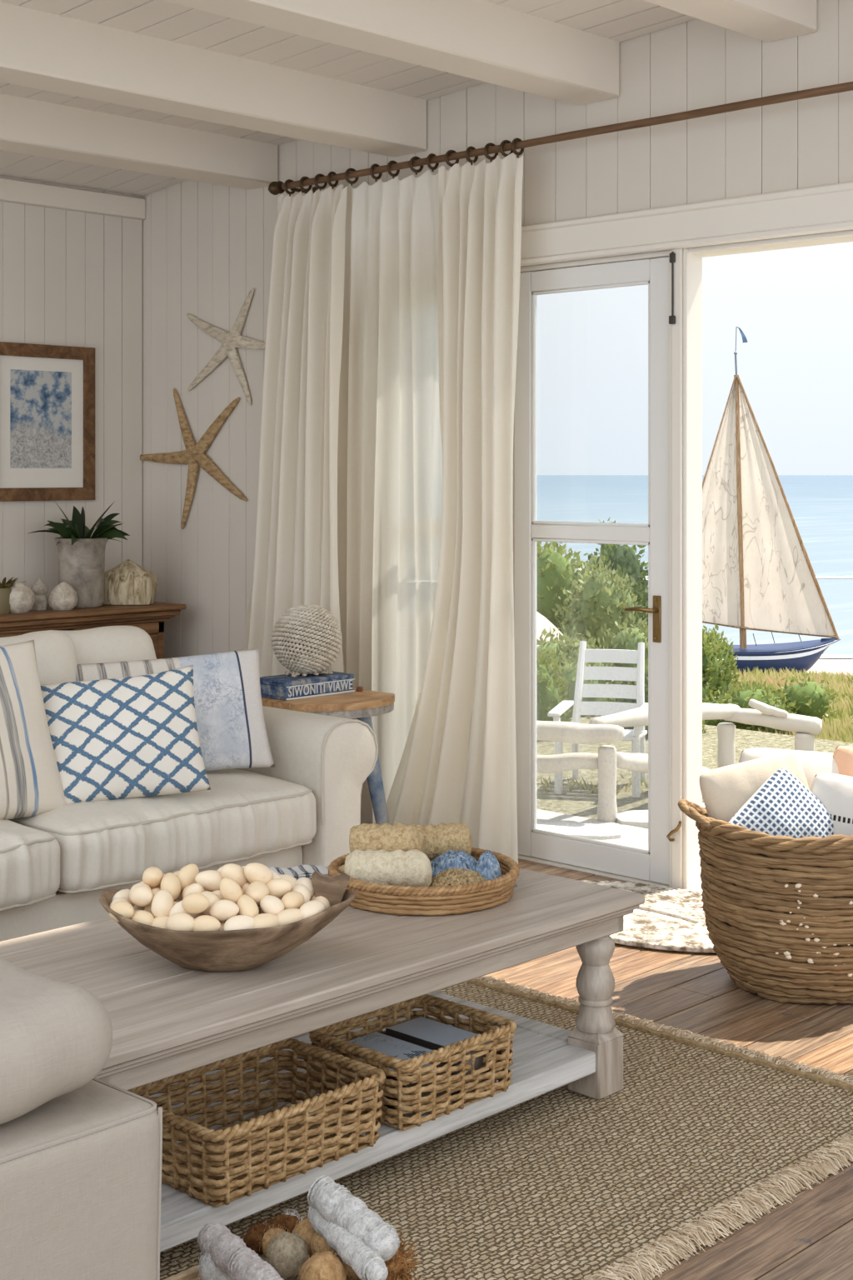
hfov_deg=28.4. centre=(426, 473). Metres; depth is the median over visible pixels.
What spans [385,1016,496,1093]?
book
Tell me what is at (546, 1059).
shelf
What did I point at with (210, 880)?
egg
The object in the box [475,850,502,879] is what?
bundle
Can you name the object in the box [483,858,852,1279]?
floor
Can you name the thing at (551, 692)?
shrub
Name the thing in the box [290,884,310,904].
egg
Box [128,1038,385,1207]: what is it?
wicker basket
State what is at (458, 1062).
book
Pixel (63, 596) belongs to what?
ornament
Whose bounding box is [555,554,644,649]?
shrub
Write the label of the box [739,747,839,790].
pillow
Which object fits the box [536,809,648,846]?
floor
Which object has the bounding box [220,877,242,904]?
egg
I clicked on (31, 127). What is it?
beam
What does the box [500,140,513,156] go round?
curtain ring
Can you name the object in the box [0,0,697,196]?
ceiling
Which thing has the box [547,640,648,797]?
garden chair
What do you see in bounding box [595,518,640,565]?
shrub
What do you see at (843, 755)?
pillow
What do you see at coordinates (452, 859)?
bundle
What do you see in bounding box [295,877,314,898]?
egg
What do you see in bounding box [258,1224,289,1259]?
ball
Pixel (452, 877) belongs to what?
bundle
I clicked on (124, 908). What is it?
egg
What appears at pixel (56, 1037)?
armrest
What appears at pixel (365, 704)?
side table
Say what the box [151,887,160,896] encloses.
egg
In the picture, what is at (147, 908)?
egg
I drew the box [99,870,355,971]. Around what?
dough bowl
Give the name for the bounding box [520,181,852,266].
trim
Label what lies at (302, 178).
curtain ring
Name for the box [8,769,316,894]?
seat cushion
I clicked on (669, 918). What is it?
door mat
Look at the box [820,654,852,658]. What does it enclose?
foam
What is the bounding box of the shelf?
[140,991,595,1252]
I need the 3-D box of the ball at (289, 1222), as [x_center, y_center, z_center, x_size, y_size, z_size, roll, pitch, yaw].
[-0.247,1.290,2.882,0.052,0.052,0.085,0,0,44]
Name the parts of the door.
lever handle, handle plate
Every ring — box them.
[284,179,294,196]
[285,669,333,677]
[299,176,312,193]
[314,173,327,190]
[326,171,338,189]
[345,168,359,185]
[370,163,382,181]
[386,160,399,178]
[409,156,423,174]
[426,153,439,171]
[445,150,459,166]
[465,145,478,164]
[484,142,498,161]
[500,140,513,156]
[511,137,524,157]
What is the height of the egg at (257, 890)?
0.047 m
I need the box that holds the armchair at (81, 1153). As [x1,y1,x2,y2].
[0,956,162,1279]
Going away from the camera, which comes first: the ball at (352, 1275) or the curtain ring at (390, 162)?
the ball at (352, 1275)
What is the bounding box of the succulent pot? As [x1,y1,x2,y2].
[0,577,18,614]
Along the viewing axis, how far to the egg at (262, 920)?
3.35 m
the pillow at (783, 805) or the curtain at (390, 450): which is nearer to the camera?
the pillow at (783, 805)
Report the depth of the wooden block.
6.79 m
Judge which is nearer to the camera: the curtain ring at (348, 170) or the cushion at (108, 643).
the cushion at (108, 643)
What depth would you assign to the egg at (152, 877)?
3.49 m
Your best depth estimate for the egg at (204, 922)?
3.33 m
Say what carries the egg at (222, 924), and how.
in the dough bowl
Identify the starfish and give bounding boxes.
[140,388,247,529]
[186,288,265,405]
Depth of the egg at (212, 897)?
3.39 m
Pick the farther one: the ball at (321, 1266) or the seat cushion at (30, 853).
the seat cushion at (30, 853)
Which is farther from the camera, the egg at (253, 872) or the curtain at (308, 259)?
the curtain at (308, 259)
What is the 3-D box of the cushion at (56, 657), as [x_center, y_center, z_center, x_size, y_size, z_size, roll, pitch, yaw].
[-1.556,0.795,5.343,0.327,0.533,1.060,0,0,44]
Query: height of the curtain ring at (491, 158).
0.074 m
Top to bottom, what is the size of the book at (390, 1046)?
0.103 m
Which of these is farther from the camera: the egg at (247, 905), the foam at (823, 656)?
the foam at (823, 656)
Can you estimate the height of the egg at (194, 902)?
0.042 m
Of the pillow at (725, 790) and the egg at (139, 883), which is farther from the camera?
the pillow at (725, 790)
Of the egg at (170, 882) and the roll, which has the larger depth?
the roll
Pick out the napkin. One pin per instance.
(301, 871)
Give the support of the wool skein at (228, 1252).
in the wooden crate
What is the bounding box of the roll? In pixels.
[344,849,432,887]
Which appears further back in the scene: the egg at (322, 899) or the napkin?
the napkin
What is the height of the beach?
1.117 m
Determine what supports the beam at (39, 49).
attached to the ceiling
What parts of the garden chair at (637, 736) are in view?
leg, armrest, post, leg, post, armrest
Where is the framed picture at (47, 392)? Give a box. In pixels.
[0,341,94,501]
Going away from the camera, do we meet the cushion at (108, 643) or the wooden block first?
the cushion at (108, 643)
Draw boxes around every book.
[260,670,354,700]
[328,1031,453,1117]
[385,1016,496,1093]
[385,1034,460,1103]
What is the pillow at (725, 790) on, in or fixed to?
in the seagrass basket at (778, 910)
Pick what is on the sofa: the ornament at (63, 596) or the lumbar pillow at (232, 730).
the lumbar pillow at (232, 730)
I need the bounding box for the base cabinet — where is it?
[0,601,186,659]
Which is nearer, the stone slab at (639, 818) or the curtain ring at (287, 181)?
the curtain ring at (287, 181)
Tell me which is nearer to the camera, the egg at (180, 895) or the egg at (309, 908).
the egg at (309, 908)
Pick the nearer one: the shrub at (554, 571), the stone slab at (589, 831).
the stone slab at (589, 831)
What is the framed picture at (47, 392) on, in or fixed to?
attached to the wall at (72, 278)
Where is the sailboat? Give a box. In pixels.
[702,326,840,675]
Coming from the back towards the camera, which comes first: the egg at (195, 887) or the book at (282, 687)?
the book at (282, 687)
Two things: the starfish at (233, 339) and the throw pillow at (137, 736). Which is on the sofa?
the throw pillow at (137, 736)
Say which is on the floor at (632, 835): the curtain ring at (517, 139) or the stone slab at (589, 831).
the stone slab at (589, 831)
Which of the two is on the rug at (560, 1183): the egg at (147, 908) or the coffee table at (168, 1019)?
the coffee table at (168, 1019)
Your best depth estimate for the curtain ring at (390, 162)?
6.83 m
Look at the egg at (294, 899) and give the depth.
3.42 m
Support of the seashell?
on the base cabinet
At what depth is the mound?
16.14 m
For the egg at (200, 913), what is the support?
on the gourd
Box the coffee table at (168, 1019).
[0,866,644,1252]
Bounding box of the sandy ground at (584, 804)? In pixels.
[536,715,852,819]
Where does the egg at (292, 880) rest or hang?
on the gourd
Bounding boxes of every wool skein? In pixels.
[197,1221,284,1279]
[306,1175,399,1261]
[307,1205,388,1279]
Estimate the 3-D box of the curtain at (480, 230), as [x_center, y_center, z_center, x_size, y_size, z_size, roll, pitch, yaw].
[0.071,0.136,6.614,0.795,2.704,0.111,0,0,43]
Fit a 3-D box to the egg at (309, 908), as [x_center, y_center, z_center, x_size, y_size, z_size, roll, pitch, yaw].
[-0.231,0.888,3.412,0.043,0.045,0.071,0,0,36]
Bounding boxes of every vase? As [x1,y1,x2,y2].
[8,580,34,613]
[54,536,108,608]
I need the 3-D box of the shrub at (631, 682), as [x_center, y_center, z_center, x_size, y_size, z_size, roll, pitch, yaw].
[1.608,1.766,11.899,0.833,0.985,0.829,0,0,-12]
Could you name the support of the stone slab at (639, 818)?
on the sandy ground at (584, 804)
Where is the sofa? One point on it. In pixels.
(56, 865)
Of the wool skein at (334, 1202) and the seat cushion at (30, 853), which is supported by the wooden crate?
the wool skein at (334, 1202)
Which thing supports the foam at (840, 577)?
on the sea
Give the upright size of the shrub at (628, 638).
1.275 m
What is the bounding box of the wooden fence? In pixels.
[536,699,822,822]
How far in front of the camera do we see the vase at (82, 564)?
7.56 m
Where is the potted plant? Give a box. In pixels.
[26,498,129,547]
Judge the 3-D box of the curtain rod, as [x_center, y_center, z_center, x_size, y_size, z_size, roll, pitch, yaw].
[0.901,-1.217,5.927,4.301,0.110,0.174,0,0,44]
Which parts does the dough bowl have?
lug handle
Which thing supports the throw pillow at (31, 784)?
on the sofa
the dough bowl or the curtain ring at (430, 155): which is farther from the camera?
the curtain ring at (430, 155)
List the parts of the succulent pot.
pot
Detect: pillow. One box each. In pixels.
[0,640,66,819]
[40,665,210,804]
[76,648,274,771]
[700,750,809,822]
[729,768,834,838]
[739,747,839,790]
[810,773,852,835]
[833,745,852,776]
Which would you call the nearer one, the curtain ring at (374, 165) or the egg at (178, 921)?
the egg at (178, 921)
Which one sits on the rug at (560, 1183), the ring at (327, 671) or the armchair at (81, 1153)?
the armchair at (81, 1153)
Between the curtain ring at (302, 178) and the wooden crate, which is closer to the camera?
the wooden crate
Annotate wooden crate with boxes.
[163,1217,409,1279]
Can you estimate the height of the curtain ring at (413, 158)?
0.074 m
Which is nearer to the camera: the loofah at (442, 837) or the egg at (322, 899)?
the egg at (322, 899)
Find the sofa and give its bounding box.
[0,625,378,941]
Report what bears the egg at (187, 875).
on the egg at (180, 895)
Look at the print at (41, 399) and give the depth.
7.79 m
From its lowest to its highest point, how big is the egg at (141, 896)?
0.042 m
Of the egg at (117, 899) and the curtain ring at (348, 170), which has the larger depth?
the curtain ring at (348, 170)
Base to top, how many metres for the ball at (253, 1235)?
0.057 m
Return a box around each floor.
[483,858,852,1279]
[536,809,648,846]
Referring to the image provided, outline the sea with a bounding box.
[536,475,852,654]
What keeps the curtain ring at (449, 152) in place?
hanging from the curtain rod
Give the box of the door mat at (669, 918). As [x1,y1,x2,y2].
[582,880,715,953]
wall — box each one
[0,175,142,602]
[142,0,852,658]
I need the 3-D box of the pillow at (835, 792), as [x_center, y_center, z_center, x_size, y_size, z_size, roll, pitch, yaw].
[1.261,1.115,4.901,0.367,0.469,0.183,0,0,13]
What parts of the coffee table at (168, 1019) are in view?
leg, leg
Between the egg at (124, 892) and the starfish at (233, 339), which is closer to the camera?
the egg at (124, 892)
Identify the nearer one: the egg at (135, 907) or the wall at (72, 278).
the egg at (135, 907)
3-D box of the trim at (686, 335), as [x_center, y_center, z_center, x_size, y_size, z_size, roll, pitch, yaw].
[0.989,0.346,6.061,3.160,2.307,0.160,0,0,44]
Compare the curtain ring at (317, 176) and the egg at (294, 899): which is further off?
the curtain ring at (317, 176)
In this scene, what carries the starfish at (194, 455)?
attached to the wall at (206, 246)
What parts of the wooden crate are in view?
panel, panel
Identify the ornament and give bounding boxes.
[30,577,48,610]
[48,581,77,610]
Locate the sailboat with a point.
(758, 574)
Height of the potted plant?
0.233 m
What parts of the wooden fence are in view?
rail, rail, post, rail, rail, post, rail, rail, post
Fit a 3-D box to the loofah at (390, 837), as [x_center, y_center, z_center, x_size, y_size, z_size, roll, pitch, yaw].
[-0.099,0.890,4.070,0.177,0.096,0.094,0,0,5]
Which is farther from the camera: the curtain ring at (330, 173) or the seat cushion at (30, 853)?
the curtain ring at (330, 173)
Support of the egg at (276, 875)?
on the gourd
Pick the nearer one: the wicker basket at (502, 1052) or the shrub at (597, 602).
the wicker basket at (502, 1052)
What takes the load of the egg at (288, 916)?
in the dough bowl
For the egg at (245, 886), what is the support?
on the gourd
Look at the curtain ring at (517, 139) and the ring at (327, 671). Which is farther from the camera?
the ring at (327, 671)
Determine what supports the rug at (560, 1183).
on the floor at (811, 1237)
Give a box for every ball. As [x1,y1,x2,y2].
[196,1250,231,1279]
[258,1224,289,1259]
[265,1229,309,1279]
[271,604,342,674]
[291,1216,316,1257]
[297,1249,347,1279]
[309,1232,340,1259]
[340,1260,359,1279]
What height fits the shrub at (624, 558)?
2.378 m
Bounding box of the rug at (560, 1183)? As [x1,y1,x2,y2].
[160,975,852,1279]
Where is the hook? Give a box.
[666,820,681,841]
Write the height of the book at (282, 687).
0.072 m
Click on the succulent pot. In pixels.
(5, 592)
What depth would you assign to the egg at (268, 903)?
3.39 m
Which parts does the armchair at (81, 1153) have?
arm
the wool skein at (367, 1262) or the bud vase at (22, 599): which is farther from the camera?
the bud vase at (22, 599)
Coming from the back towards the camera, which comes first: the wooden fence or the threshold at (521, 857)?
the wooden fence
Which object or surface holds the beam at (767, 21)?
attached to the ceiling
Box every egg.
[109,897,129,906]
[109,900,134,922]
[111,889,134,906]
[129,882,151,904]
[130,885,153,906]
[130,910,154,925]
[133,905,144,910]
[142,866,163,888]
[144,900,154,918]
[150,889,174,917]
[150,915,168,929]
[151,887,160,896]
[160,872,181,900]
[165,912,194,930]
[169,900,198,918]
[175,892,181,899]
[176,864,199,892]
[181,884,191,899]
[181,892,209,914]
[183,883,204,898]
[192,915,220,930]
[194,912,204,919]
[195,870,222,890]
[200,890,219,915]
[209,899,239,920]
[212,890,223,899]
[218,923,224,930]
[220,863,248,888]
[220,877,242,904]
[223,915,254,930]
[236,894,259,917]
[241,882,258,905]
[244,862,273,884]
[245,880,269,904]
[253,913,279,928]
[260,895,284,914]
[265,878,292,898]
[270,870,280,879]
[277,908,303,925]
[279,874,296,887]
[280,890,304,909]
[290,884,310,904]
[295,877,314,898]
[300,900,325,919]
[310,895,329,908]
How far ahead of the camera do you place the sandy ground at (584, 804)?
10.32 m
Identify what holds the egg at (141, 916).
in the dough bowl
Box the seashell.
[103,559,158,604]
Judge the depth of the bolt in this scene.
6.04 m
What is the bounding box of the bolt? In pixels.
[669,251,675,324]
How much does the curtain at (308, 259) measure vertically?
2.703 m
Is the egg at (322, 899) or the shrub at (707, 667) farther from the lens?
the shrub at (707, 667)
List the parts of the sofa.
arm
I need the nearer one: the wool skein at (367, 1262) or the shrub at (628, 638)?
the wool skein at (367, 1262)
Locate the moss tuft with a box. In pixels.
[385,1230,421,1279]
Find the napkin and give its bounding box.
[269,865,329,879]
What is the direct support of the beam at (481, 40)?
attached to the ceiling
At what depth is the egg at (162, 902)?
3.39 m
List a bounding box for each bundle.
[429,867,488,887]
[430,849,517,886]
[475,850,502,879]
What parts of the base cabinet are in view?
door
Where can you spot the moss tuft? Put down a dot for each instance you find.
(397, 1266)
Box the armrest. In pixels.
[0,956,112,1124]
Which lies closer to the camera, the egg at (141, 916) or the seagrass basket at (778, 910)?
the egg at (141, 916)
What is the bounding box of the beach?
[803,657,852,674]
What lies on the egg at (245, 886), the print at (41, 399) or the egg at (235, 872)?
the egg at (235, 872)
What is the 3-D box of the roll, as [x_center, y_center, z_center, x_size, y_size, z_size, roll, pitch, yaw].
[-0.091,0.942,4.000,0.210,0.100,0.098,0,0,5]
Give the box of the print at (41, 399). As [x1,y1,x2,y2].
[10,369,71,468]
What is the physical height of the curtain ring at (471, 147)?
0.074 m
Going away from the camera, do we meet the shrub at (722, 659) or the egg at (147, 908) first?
the egg at (147, 908)
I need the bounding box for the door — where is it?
[514,256,669,884]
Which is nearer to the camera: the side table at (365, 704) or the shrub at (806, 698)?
the side table at (365, 704)
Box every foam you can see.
[645,575,852,579]
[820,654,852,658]
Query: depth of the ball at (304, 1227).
2.80 m
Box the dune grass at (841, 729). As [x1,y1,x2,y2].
[536,666,852,794]
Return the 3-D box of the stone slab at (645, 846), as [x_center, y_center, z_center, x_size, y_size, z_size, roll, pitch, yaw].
[1.018,1.800,7.950,0.500,0.035,0.240,0,0,-34]
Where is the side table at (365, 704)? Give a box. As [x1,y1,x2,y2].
[261,688,394,824]
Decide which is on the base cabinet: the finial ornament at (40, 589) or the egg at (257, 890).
the finial ornament at (40, 589)
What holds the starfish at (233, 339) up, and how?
attached to the wall at (206, 246)
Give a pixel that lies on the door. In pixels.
(652, 864)
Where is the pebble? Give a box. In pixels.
[282,1208,302,1223]
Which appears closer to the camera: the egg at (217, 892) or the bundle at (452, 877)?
the egg at (217, 892)
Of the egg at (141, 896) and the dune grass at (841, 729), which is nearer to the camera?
the egg at (141, 896)
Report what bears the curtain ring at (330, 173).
hanging from the curtain rod
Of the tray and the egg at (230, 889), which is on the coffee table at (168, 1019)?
the tray
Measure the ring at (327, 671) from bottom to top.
0.024 m
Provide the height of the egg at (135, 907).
0.043 m
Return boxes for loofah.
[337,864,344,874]
[349,822,421,852]
[415,822,472,861]
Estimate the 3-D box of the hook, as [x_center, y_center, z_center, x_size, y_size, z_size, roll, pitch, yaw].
[0.884,1.280,6.020,0.057,0.075,0.029,0,0,18]
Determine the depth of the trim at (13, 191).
7.90 m
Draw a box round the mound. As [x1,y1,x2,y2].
[536,611,564,647]
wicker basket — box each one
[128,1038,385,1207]
[309,994,516,1130]
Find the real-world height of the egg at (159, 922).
0.046 m
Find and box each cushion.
[0,630,77,684]
[0,819,60,908]
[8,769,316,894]
[22,625,156,664]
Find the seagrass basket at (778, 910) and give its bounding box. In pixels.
[677,799,852,1004]
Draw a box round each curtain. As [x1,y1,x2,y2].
[242,184,347,676]
[320,165,473,824]
[385,152,523,864]
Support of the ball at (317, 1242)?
in the wooden crate
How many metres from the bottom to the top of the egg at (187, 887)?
0.049 m
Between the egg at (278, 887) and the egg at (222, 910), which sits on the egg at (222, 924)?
the egg at (222, 910)
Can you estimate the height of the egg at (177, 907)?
0.050 m
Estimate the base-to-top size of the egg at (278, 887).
0.043 m
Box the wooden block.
[356,686,363,691]
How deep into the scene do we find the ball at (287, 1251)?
2.73 m
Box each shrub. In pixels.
[536,541,620,631]
[536,612,648,716]
[536,646,572,721]
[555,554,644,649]
[578,544,648,627]
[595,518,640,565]
[598,657,709,739]
[640,622,718,702]
[702,623,740,700]
[702,672,841,734]
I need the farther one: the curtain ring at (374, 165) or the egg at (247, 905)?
the curtain ring at (374, 165)
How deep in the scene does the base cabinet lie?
7.49 m
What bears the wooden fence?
on the sandy ground at (584, 804)
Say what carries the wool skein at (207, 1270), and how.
in the wooden crate
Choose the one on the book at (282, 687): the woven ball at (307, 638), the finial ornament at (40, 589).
the woven ball at (307, 638)
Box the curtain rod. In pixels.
[268,81,852,194]
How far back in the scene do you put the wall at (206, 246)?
6.90 m
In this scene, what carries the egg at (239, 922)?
in the dough bowl
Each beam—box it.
[0,1,426,156]
[0,93,278,189]
[161,0,619,104]
[643,0,816,42]
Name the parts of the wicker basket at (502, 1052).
handle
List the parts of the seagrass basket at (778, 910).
handle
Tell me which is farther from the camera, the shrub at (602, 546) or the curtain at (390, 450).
the shrub at (602, 546)
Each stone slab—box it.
[536,822,624,839]
[615,810,648,828]
[629,843,648,849]
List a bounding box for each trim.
[0,177,145,219]
[512,230,852,890]
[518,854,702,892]
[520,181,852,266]
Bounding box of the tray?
[327,847,519,915]
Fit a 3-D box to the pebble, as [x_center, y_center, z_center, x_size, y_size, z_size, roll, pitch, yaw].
[-0.236,1.294,2.908,0.040,0.046,0.047,0,0,11]

